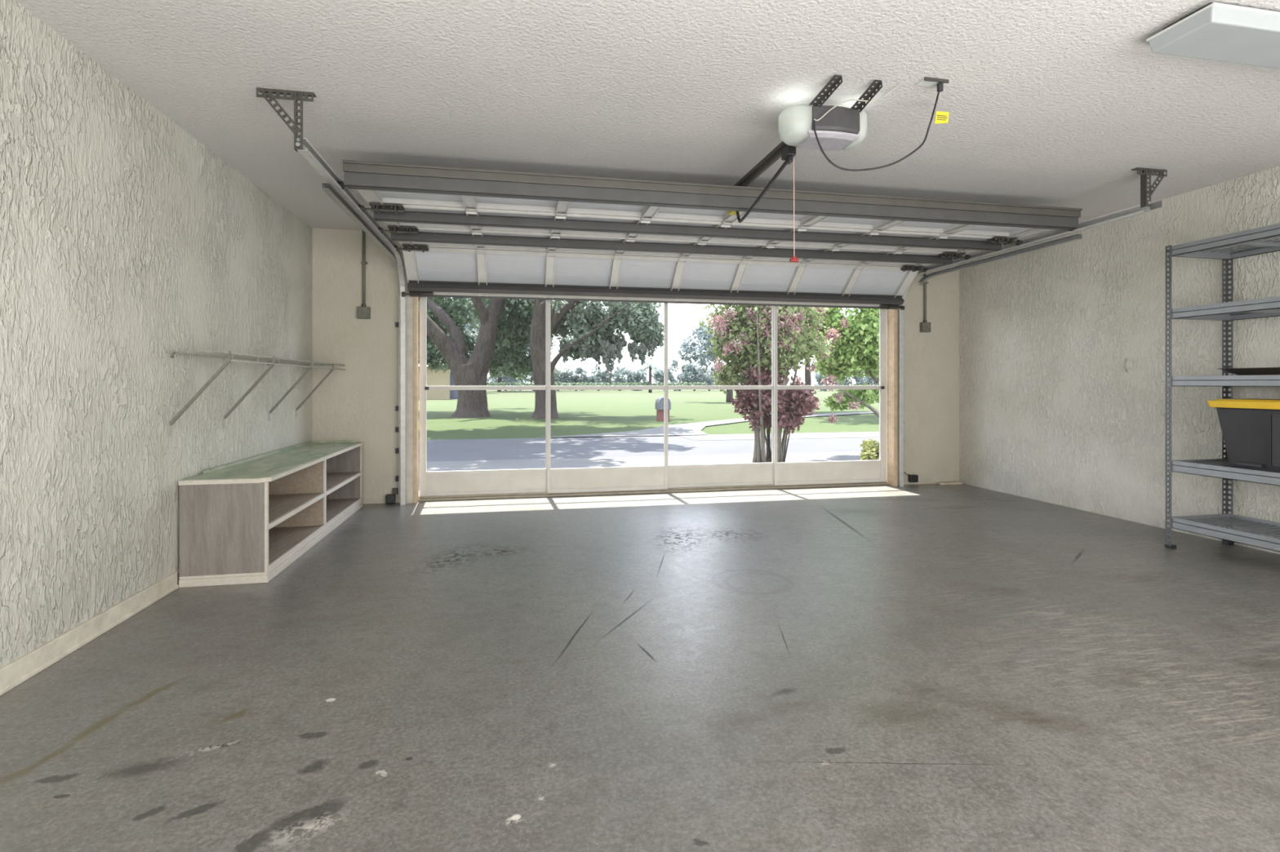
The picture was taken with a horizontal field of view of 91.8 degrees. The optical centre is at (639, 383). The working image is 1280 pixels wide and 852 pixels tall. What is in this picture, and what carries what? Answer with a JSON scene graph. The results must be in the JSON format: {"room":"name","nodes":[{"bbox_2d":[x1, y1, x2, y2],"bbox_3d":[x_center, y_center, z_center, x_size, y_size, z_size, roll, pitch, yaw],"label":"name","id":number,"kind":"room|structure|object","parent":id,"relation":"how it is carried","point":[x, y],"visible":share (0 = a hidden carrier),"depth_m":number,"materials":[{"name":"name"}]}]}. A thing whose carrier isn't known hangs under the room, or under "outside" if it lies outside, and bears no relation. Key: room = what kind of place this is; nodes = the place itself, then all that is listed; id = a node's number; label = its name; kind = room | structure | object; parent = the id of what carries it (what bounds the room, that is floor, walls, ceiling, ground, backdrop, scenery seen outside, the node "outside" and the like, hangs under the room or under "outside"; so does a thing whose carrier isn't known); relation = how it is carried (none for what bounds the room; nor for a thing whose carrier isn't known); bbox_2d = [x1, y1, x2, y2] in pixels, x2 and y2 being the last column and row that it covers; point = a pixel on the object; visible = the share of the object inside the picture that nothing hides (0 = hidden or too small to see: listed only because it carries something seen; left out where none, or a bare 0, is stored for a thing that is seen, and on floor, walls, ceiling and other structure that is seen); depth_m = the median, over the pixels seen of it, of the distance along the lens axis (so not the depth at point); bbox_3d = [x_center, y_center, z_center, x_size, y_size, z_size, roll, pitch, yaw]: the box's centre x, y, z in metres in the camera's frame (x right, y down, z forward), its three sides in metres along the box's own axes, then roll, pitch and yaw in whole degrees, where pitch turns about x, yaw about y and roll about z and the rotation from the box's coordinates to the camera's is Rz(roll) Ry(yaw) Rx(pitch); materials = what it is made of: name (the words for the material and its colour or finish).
{"room":"garage","nodes":[
{"label":"garage","id":0,"kind":"room"},
{"bbox_2d":[0,0,312,668],"bbox_3d":[-2.268,-0.099,1.902,0.200,2.537,7.620,0,0,-11],"label":"wall","id":1,"kind":"structure","parent":0,"point":[126,242],"depth_m":2.73,"materials":[{"name":"paint"}]},
{"bbox_2d":[0,572,178,696],"bbox_3d":[-1.938,1.028,0.813,0.020,0.085,4.955,0,0,-11],"label":"baseboard","id":2,"kind":"structure","parent":1,"relation":"attached to","point":[13,674],"depth_m":2.51,"materials":[{"name":"paint"}]},
{"bbox_2d":[166,351,345,436],"bbox_3d":[-2.499,0.050,4.293,0.288,0.440,2.283,0,0,-11],"label":"wire wall shelf","id":3,"kind":"object","parent":1,"relation":"attached to","point":[228,355],"visible":1,"depth_m":3.79,"materials":[{"name":"grey metal"}]},
{"bbox_2d":[312,227,959,504],"bbox_3d":[0.270,-0.099,6.164,6.449,2.537,0.197,0,0,-11],"label":"wall","id":4,"kind":"structure","parent":0,"point":[357,403],"depth_m":5.55,"materials":[{"name":"paint"}]},
{"bbox_2d":[296,137,406,505],"bbox_3d":[-1.876,-0.040,4.236,0.098,2.219,2.743,0,0,-11],"label":"door track","id":5,"kind":"object","parent":4,"relation":"attached to","point":[344,198],"visible":1,"depth_m":5.07,"materials":[{"name":"metal"}]},
{"bbox_2d":[356,230,370,319],"bbox_3d":[-2.450,-0.973,5.492,0.104,0.789,0.054,0,0,-11],"label":"electrical box","id":6,"kind":"object","parent":4,"relation":"attached to","point":[363,312],"visible":0.99,"depth_m":5.49,"materials":[{"name":"metal"}]},
{"bbox_2d":[403,262,413,503],"bbox_3d":[-2.102,-0.004,5.656,0.094,2.149,0.253,0,0,-11],"label":"trim","id":7,"kind":"structure","parent":4,"relation":"attached to","point":[409,299],"depth_m":5.54,"materials":[{"name":"white wood"}]},
{"bbox_2d":[413,296,418,502],"bbox_3d":[-2.027,-0.004,5.606,0.032,2.149,0.090,0,0,-11],"label":"trim","id":8,"kind":"structure","parent":4,"relation":"attached to","point":[415,299],"depth_m":5.56,"materials":[{"name":"beige wood"}]},
{"bbox_2d":[886,309,899,486],"bbox_3d":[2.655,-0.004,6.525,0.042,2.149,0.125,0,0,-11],"label":"trim","id":9,"kind":"structure","parent":4,"relation":"attached to","point":[891,313],"depth_m":6.48,"materials":[{"name":"beige wood"}]},
{"bbox_2d":[903,471,918,482],"bbox_3d":[2.842,0.958,6.545,0.178,0.160,0.061,0,0,-11],"label":"sensor","id":10,"kind":"object","parent":4,"relation":"attached to","point":[911,477],"visible":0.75,"depth_m":6.53,"materials":[{"name":"black plastic"}]},
{"bbox_2d":[920,266,930,332],"bbox_3d":[3.037,-0.959,6.590,0.104,0.817,0.054,0,0,-11],"label":"electrical box","id":11,"kind":"object","parent":4,"relation":"attached to","point":[925,326],"visible":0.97,"depth_m":6.58,"materials":[{"name":"metal"}]},
{"bbox_2d":[897,200,1162,487],"bbox_3d":[2.994,-0.040,5.215,0.098,2.219,2.733,0,0,-11],"label":"door track","id":12,"kind":"object","parent":4,"relation":"attached to","point":[1135,211],"visible":0.83,"depth_m":5.15,"materials":[{"name":"metal"}]},
{"bbox_2d":[337,160,1082,310],"bbox_3d":[0.515,-0.992,4.920,4.904,0.460,2.195,0,0,-11],"label":"garage door","id":13,"kind":"structure","parent":12,"relation":"attached to","point":[461,232],"depth_m":4.74,"materials":[{"name":"paint"}]},
{"bbox_2d":[0,484,1279,851],"bbox_3d":[0.995,1.120,2.541,6.449,0.100,7.193,0,0,-11],"label":"floor","id":14,"kind":"structure","parent":0,"point":[917,668],"depth_m":2.19,"materials":[{"name":"concrete"}]},
{"bbox_2d":[178,440,363,587],"bbox_3d":[-2.417,0.780,4.329,0.429,0.580,2.120,0,0,-11],"label":"base cabinet","id":15,"kind":"object","parent":14,"relation":"on","point":[246,521],"visible":1,"depth_m":3.48,"materials":[{"name":"brown wood"}]},
{"bbox_2d":[268,493,320,522],"bbox_3d":[-2.323,0.776,3.814,0.390,0.018,1.018,0,0,-11],"label":"shelf","id":16,"kind":"object","parent":15,"relation":"attached to","point":[282,506],"depth_m":3.98,"materials":[{"name":"brown wood"}]},
{"bbox_2d":[326,472,357,489],"bbox_3d":[-2.528,0.776,4.837,0.390,0.018,1.028,0,0,-11],"label":"shelf","id":17,"kind":"object","parent":15,"relation":"attached to","point":[335,481],"depth_m":5.01,"materials":[{"name":"brown wood"}]},
{"bbox_2d":[385,488,398,503],"bbox_3d":[-2.216,1.000,5.534,0.095,0.129,0.063,0,0,-11],"label":"sensor","id":18,"kind":"object","parent":14,"relation":"on","point":[389,498],"visible":1,"depth_m":5.51,"materials":[{"name":"black plastic"}]},
{"bbox_2d":[420,484,888,502],"bbox_3d":[0.287,1.131,6.188,4.990,0.118,0.237,0,0,-11],"label":"threshold","id":19,"kind":"object","parent":14,"relation":"on","point":[881,485],"depth_m":6.02,"materials":[{"name":"metal"}]},
{"bbox_2d":[417,480,888,502],"bbox_3d":[0.299,1.051,6.151,4.800,0.038,0.115,0,0,-11],"label":"door track","id":20,"kind":"object","parent":19,"relation":"on","point":[759,486],"visible":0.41,"depth_m":6.04,"materials":[{"name":"metal"}]},
{"bbox_2d":[419,297,546,497],"bbox_3d":[-1.443,-0.010,5.796,1.180,2.100,0.042,0,0,-11],"label":"screen door","id":21,"kind":"structure","parent":20,"relation":"on","point":[468,482],"depth_m":5.75,"materials":[{"name":"paint"}]},
{"bbox_2d":[546,300,667,493],"bbox_3d":[-0.306,-0.010,6.005,1.179,2.100,0.024,0,0,-11],"label":"screen door","id":22,"kind":"structure","parent":20,"relation":"on","point":[572,480],"depth_m":5.98,"materials":[{"name":"paint"}]},
{"bbox_2d":[667,306,773,488],"bbox_3d":[0.816,-0.010,6.257,1.169,2.100,0.024,0,0,-11],"label":"screen door","id":23,"kind":"structure","parent":20,"relation":"on","point":[683,476],"depth_m":6.25,"materials":[{"name":"paint"}]},
{"bbox_2d":[773,306,886,485],"bbox_3d":[1.996,-0.010,6.456,1.270,2.100,0.042,0,0,-11],"label":"screen door","id":24,"kind":"structure","parent":20,"relation":"on","point":[851,471],"depth_m":6.47,"materials":[{"name":"paint"}]},
{"bbox_2d":[937,481,963,484],"bbox_3d":[3.304,1.059,6.606,0.270,0.022,0.060,0,0,-11],"label":"scrap","id":25,"kind":"object","parent":14,"relation":"on","point":[943,482],"visible":1,"depth_m":6.58,"materials":[{"name":"brown wood"}]},
{"bbox_2d":[1164,222,1279,551],"bbox_3d":[3.784,0.084,3.635,0.518,1.972,0.969,0,0,-11],"label":"shelving rack","id":26,"kind":"object","parent":14,"relation":"on","point":[1250,239],"visible":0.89,"depth_m":3.90,"materials":[{"name":"metal"}]},
{"bbox_2d":[1206,399,1279,473],"bbox_3d":[3.779,0.305,3.552,0.431,0.424,0.684,0,0,-11],"label":"storage bin","id":27,"kind":"object","parent":26,"relation":"on","point":[1251,428],"visible":0.94,"depth_m":3.63,"materials":[{"name":"black plastic"}]},
{"bbox_2d":[1218,367,1279,375],"bbox_3d":[3.791,-0.072,3.519,0.404,0.041,0.674,0,0,-11],"label":"tray","id":28,"kind":"object","parent":26,"relation":"on","point":[1264,371],"visible":0.97,"depth_m":3.63,"materials":[{"name":"black plastic"}]},
{"bbox_2d":[418,451,862,496],"bbox_3d":[-0.577,1.220,7.982,30.000,0.100,3.620,0,0,-11],"label":"driveway","id":29,"kind":"structure","parent":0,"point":[820,456],"depth_m":9.33,"materials":[{"name":"concrete"}]},
{"bbox_2d":[698,304,835,462],"bbox_3d":[1.888,-0.426,9.181,2.003,3.204,1.817,0,0,10],"label":"crape myrtle","id":30,"kind":"object","parent":29,"relation":"on","point":[744,331],"visible":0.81,"depth_m":8.81,"materials":[{"name":"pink plant"}]},
{"bbox_2d":[731,363,822,462],"bbox_3d":[1.958,0.417,8.990,1.271,1.509,0.866,0,0,-11],"label":"shrub","id":31,"kind":"object","parent":29,"relation":"on","point":[791,401],"visible":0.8,"depth_m":8.87,"materials":[{"name":"purple plant"}]},
{"bbox_2d":[788,306,879,423],"bbox_3d":[3.647,-0.589,10.171,2.274,3.546,1.954,0,0,19],"label":"flowering tree","id":32,"kind":"object","parent":29,"relation":"on","point":[855,337],"visible":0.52,"depth_m":9.92,"materials":[{"name":"green plant"}]},
{"bbox_2d":[858,439,879,460],"bbox_3d":[3.303,0.984,8.740,0.525,0.396,0.435,0,0,-11],"label":"shrub","id":33,"kind":"object","parent":29,"relation":"on","point":[870,451],"visible":0.69,"depth_m":8.68,"materials":[{"name":"green plant"}]},
{"bbox_2d":[14,0,1279,255],"bbox_3d":[0.992,-1.427,2.554,6.849,0.120,7.620,0,0,-11],"label":"ceiling","id":34,"kind":"structure","parent":0,"point":[1049,103],"depth_m":2.87,"materials":[{"name":"white paint"}]},
{"bbox_2d":[256,87,315,151],"bbox_3d":[-1.653,-1.231,2.897,0.244,0.274,0.053,0,0,-11],"label":"bracket","id":35,"kind":"object","parent":34,"relation":"attached to","point":[295,95],"visible":1,"depth_m":2.88,"materials":[{"name":"metal"}]},
{"bbox_2d":[734,75,899,262],"bbox_3d":[0.623,-1.001,4.405,0.490,0.736,3.391,0,0,-11],"label":"garage door opener","id":36,"kind":"object","parent":34,"relation":"hanging from","point":[837,128],"visible":0.95,"depth_m":2.90,"materials":[{"name":"grey plastic"}]},
{"bbox_2d":[915,76,948,87],"bbox_3d":[1.321,-1.360,2.801,0.120,0.014,0.065,0,0,-11],"label":"outlet","id":37,"kind":"object","parent":34,"relation":"attached to","point":[926,81],"visible":0.82,"depth_m":2.79,"materials":[{"name":"white plastic"}]},
{"bbox_2d":[813,82,949,171],"bbox_3d":[1.120,-1.167,2.830,0.630,0.379,0.146,0,0,-6],"label":"power cord","id":38,"kind":"object","parent":37,"relation":"hanging from","point":[940,117],"visible":1,"depth_m":2.86,"materials":[{"name":"black plastic"}]},
{"bbox_2d":[1131,167,1167,208],"bbox_3d":[3.249,-1.246,3.948,0.232,0.244,0.053,0,0,-11],"label":"bracket","id":39,"kind":"object","parent":34,"relation":"attached to","point":[1144,172],"visible":1,"depth_m":3.93,"materials":[{"name":"metal"}]},
{"bbox_2d":[1146,2,1279,68],"bbox_3d":[2.613,-1.325,2.418,1.266,0.085,0.240,0,0,-11],"label":"ceiling light","id":40,"kind":"object","parent":34,"relation":"attached to","point":[1215,31],"visible":1,"depth_m":2.30,"materials":[{"name":"plastic"}]},
{"bbox_2d":[677,431,879,440],"bbox_3d":[-1.940,1.218,9.698,60.000,0.104,7.520,0,0,-11],"label":"sidewalk","id":41,"kind":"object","parent":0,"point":[857,434],"depth_m":13.79,"materials":[{"name":"concrete"}]},
{"bbox_2d":[959,165,1279,554],"bbox_3d":[4.252,-0.099,3.206,0.200,2.537,7.620,0,0,-11],"label":"wall","id":42,"kind":"structure","parent":0,"point":[1051,411],"depth_m":4.95,"materials":[{"name":"paint"}]},
{"bbox_2d":[1124,359,1127,372],"bbox_3d":[3.799,-0.143,4.846,0.048,0.105,0.016,0,0,-42],"label":"wall hook","id":43,"kind":"object","parent":42,"relation":"attached to","point":[1125,363],"visible":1,"depth_m":4.83,"materials":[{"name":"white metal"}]},
{"label":"outside","id":44,"kind":"structure","parent":0,"visible":0},
{"bbox_2d":[418,389,879,439],"bbox_3d":[-15.405,0.980,77.025,180.000,0.444,130.000,0,0,-11],"label":"lawn","id":45,"kind":"structure","parent":44,"point":[580,412],"depth_m":22.35,"materials":[{"name":"green plant"}]},
{"bbox_2d":[418,361,457,399],"bbox_3d":[-17.065,-0.439,48.177,6.800,3.182,5.800,0,0,-11],"label":"house","id":46,"kind":"structure","parent":45,"relation":"on","point":[439,378],"depth_m":46.08,"materials":[{"name":"paint"}]},
{"bbox_2d":[418,297,475,341],"bbox_3d":[-20.465,-4.683,59.722,8.361,11.738,5.883,0,0,3],"label":"leafy tree","id":47,"kind":"object","parent":45,"relation":"on","point":[465,326],"visible":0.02,"depth_m":60.95,"materials":[{"name":"green plant"}]},
{"bbox_2d":[446,297,480,356],"bbox_3d":[-21.225,-5.699,70.345,10.720,13.725,6.536,0,0,-17],"label":"leafy tree","id":48,"kind":"object","parent":45,"relation":"on","point":[470,323],"visible":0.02,"depth_m":69.68,"materials":[{"name":"plant"}]},
{"bbox_2d":[418,297,533,417],"bbox_3d":[-8.529,-3.549,20.698,12.522,9.796,20.249,0,0,1],"label":"oak tree","id":49,"kind":"object","parent":45,"relation":"on","point":[495,350],"visible":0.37,"depth_m":22.71,"materials":[{"name":"green plant"}]},
{"bbox_2d":[467,298,530,391],"bbox_3d":[-18.270,-6.546,79.863,12.281,15.342,6.301,0,0,-11],"label":"leafy tree","id":50,"kind":"object","parent":45,"relation":"on","point":[510,380],"visible":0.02,"depth_m":79.77,"materials":[{"name":"green plant"}]},
{"bbox_2d":[487,374,523,391],"bbox_3d":[-19.402,-0.582,88.094,5.520,3.362,2.968,0,0,-11],"label":"tree","id":51,"kind":"object","parent":45,"relation":"on","point":[502,375],"visible":0.1,"depth_m":87.83,"materials":[{"name":"green plant"}]},
{"bbox_2d":[506,314,574,391],"bbox_3d":[-14.817,-6.049,86.070,12.202,14.261,6.387,0,0,-11],"label":"leafy tree","id":52,"kind":"object","parent":45,"relation":"on","point":[555,374],"visible":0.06,"depth_m":85.34,"materials":[{"name":"green plant"}]},
{"bbox_2d":[553,367,571,391],"bbox_3d":[-11.644,-0.763,87.994,4.348,3.715,3.106,0,0,-11],"label":"tree","id":53,"kind":"object","parent":45,"relation":"on","point":[560,379],"visible":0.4,"depth_m":87.50,"materials":[{"name":"green plant"}]},
{"bbox_2d":[560,366,587,391],"bbox_3d":[-9.379,-0.688,88.010,4.001,3.683,2.964,0,0,-11],"label":"tree","id":54,"kind":"object","parent":45,"relation":"on","point":[573,377],"visible":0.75,"depth_m":87.82,"materials":[{"name":"plant"}]},
{"bbox_2d":[504,298,663,418],"bbox_3d":[-3.749,-2.834,15.814,9.559,8.293,19.172,0,0,19],"label":"oak tree","id":55,"kind":"object","parent":45,"relation":"on","point":[593,328],"visible":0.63,"depth_m":21.54,"materials":[{"name":"green plant"}]},
{"bbox_2d":[485,381,706,390],"bbox_3d":[-13.003,0.206,74.000,42.220,1.156,1.183,0,0,0],"label":"hedge","id":56,"kind":"object","parent":45,"relation":"on","point":[501,384],"visible":0.36,"depth_m":73.79,"materials":[{"name":"green plant"}]},
{"bbox_2d":[582,367,610,391],"bbox_3d":[-6.002,-0.700,87.906,4.162,3.626,2.851,0,0,-11],"label":"tree","id":57,"kind":"object","parent":45,"relation":"on","point":[601,375],"visible":0.75,"depth_m":87.61,"materials":[{"name":"plant"}]},
{"bbox_2d":[604,366,635,391],"bbox_3d":[-2.693,-0.740,88.073,4.713,3.660,2.724,0,0,-11],"label":"tree","id":58,"kind":"object","parent":45,"relation":"on","point":[623,371],"visible":0.66,"depth_m":87.65,"materials":[{"name":"plant"}]},
{"bbox_2d":[626,368,648,391],"bbox_3d":[-0.292,-0.411,87.971,3.433,3.811,2.386,0,0,-11],"label":"tree","id":59,"kind":"object","parent":45,"relation":"on","point":[637,378],"visible":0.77,"depth_m":87.50,"materials":[{"name":"plant"}]},
{"bbox_2d":[638,362,662,392],"bbox_3d":[1.247,-0.742,74.983,2.979,3.608,2.822,0,0,-11],"label":"palm tree","id":60,"kind":"object","parent":45,"relation":"on","point":[649,366],"visible":0.94,"depth_m":74.85,"materials":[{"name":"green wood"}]},
{"bbox_2d":[651,367,673,383],"bbox_3d":[3.333,-0.612,88.135,3.552,3.476,2.916,0,0,-11],"label":"tree","id":61,"kind":"object","parent":45,"relation":"on","point":[658,377],"visible":0.59,"depth_m":87.61,"materials":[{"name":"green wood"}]},
{"bbox_2d":[655,396,671,421],"bbox_3d":[0.734,0.805,19.812,0.400,0.762,0.500,0,0,-11],"label":"mailbox","id":62,"kind":"object","parent":45,"relation":"on","point":[660,401],"visible":0.77,"depth_m":19.64,"materials":[{"name":"metal"}]},
{"bbox_2d":[668,359,695,391],"bbox_3d":[6.007,-1.202,88.280,4.116,4.659,2.758,0,0,-11],"label":"tree","id":63,"kind":"object","parent":45,"relation":"on","point":[674,362],"visible":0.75,"depth_m":87.91,"materials":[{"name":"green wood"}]},
{"bbox_2d":[675,364,707,391],"bbox_3d":[7.385,-0.815,88.012,4.820,3.863,2.850,0,0,-11],"label":"tree","id":64,"kind":"object","parent":45,"relation":"on","point":[684,375],"visible":0.68,"depth_m":87.30,"materials":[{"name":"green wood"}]},
{"bbox_2d":[676,322,733,402],"bbox_3d":[5.553,-1.608,40.016,6.156,5.798,4.670,0,0,-11],"label":"leafy tree","id":65,"kind":"object","parent":45,"relation":"on","point":[701,334],"visible":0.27,"depth_m":39.55,"materials":[{"name":"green plant"}]},
{"bbox_2d":[693,364,718,391],"bbox_3d":[10.071,-1.019,88.088,5.308,4.239,3.049,0,0,-11],"label":"tree","id":66,"kind":"object","parent":45,"relation":"on","point":[708,380],"visible":0.39,"depth_m":87.09,"materials":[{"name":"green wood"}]},
{"bbox_2d":[542,411,879,437],"bbox_3d":[7.851,1.154,22.399,27.172,0.014,3.576,0,0,-43],"label":"cart path","id":67,"kind":"structure","parent":45,"relation":"on","point":[691,428],"depth_m":15.62,"materials":[{"name":"concrete"}]},
{"bbox_2d":[786,306,835,410],"bbox_3d":[6.788,-1.341,26.185,3.031,5.259,3.257,0,0,-11],"label":"leafy tree","id":68,"kind":"object","parent":45,"relation":"on","point":[807,374],"visible":0.02,"depth_m":25.90,"materials":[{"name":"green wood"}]},
{"bbox_2d":[813,371,843,391],"bbox_3d":[26.859,-0.543,88.311,4.717,3.346,2.610,0,0,-11],"label":"tree","id":69,"kind":"object","parent":45,"relation":"on","point":[818,377],"visible":0.34,"depth_m":87.77,"materials":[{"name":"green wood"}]},
{"bbox_2d":[835,370,870,390],"bbox_3d":[30.196,-0.627,88.108,5.909,3.594,2.522,0,0,-11],"label":"tree","id":70,"kind":"object","parent":45,"relation":"on","point":[845,382],"visible":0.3,"depth_m":87.84,"materials":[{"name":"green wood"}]},
{"bbox_2d":[855,371,879,385],"bbox_3d":[33.195,-0.638,87.952,5.986,3.541,2.850,0,0,-11],"label":"tree","id":71,"kind":"object","parent":45,"relation":"on","point":[870,382],"visible":0.27,"depth_m":87.27,"materials":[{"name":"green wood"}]},
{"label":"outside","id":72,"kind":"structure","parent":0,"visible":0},
{"bbox_2d":[418,435,879,462],"bbox_3d":[-2.293,1.222,11.463,60.000,0.096,3.820,0,0,-11],"label":"road","id":73,"kind":"structure","parent":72,"point":[501,449],"depth_m":11.40,"materials":[{"name":"grey asphalt"}]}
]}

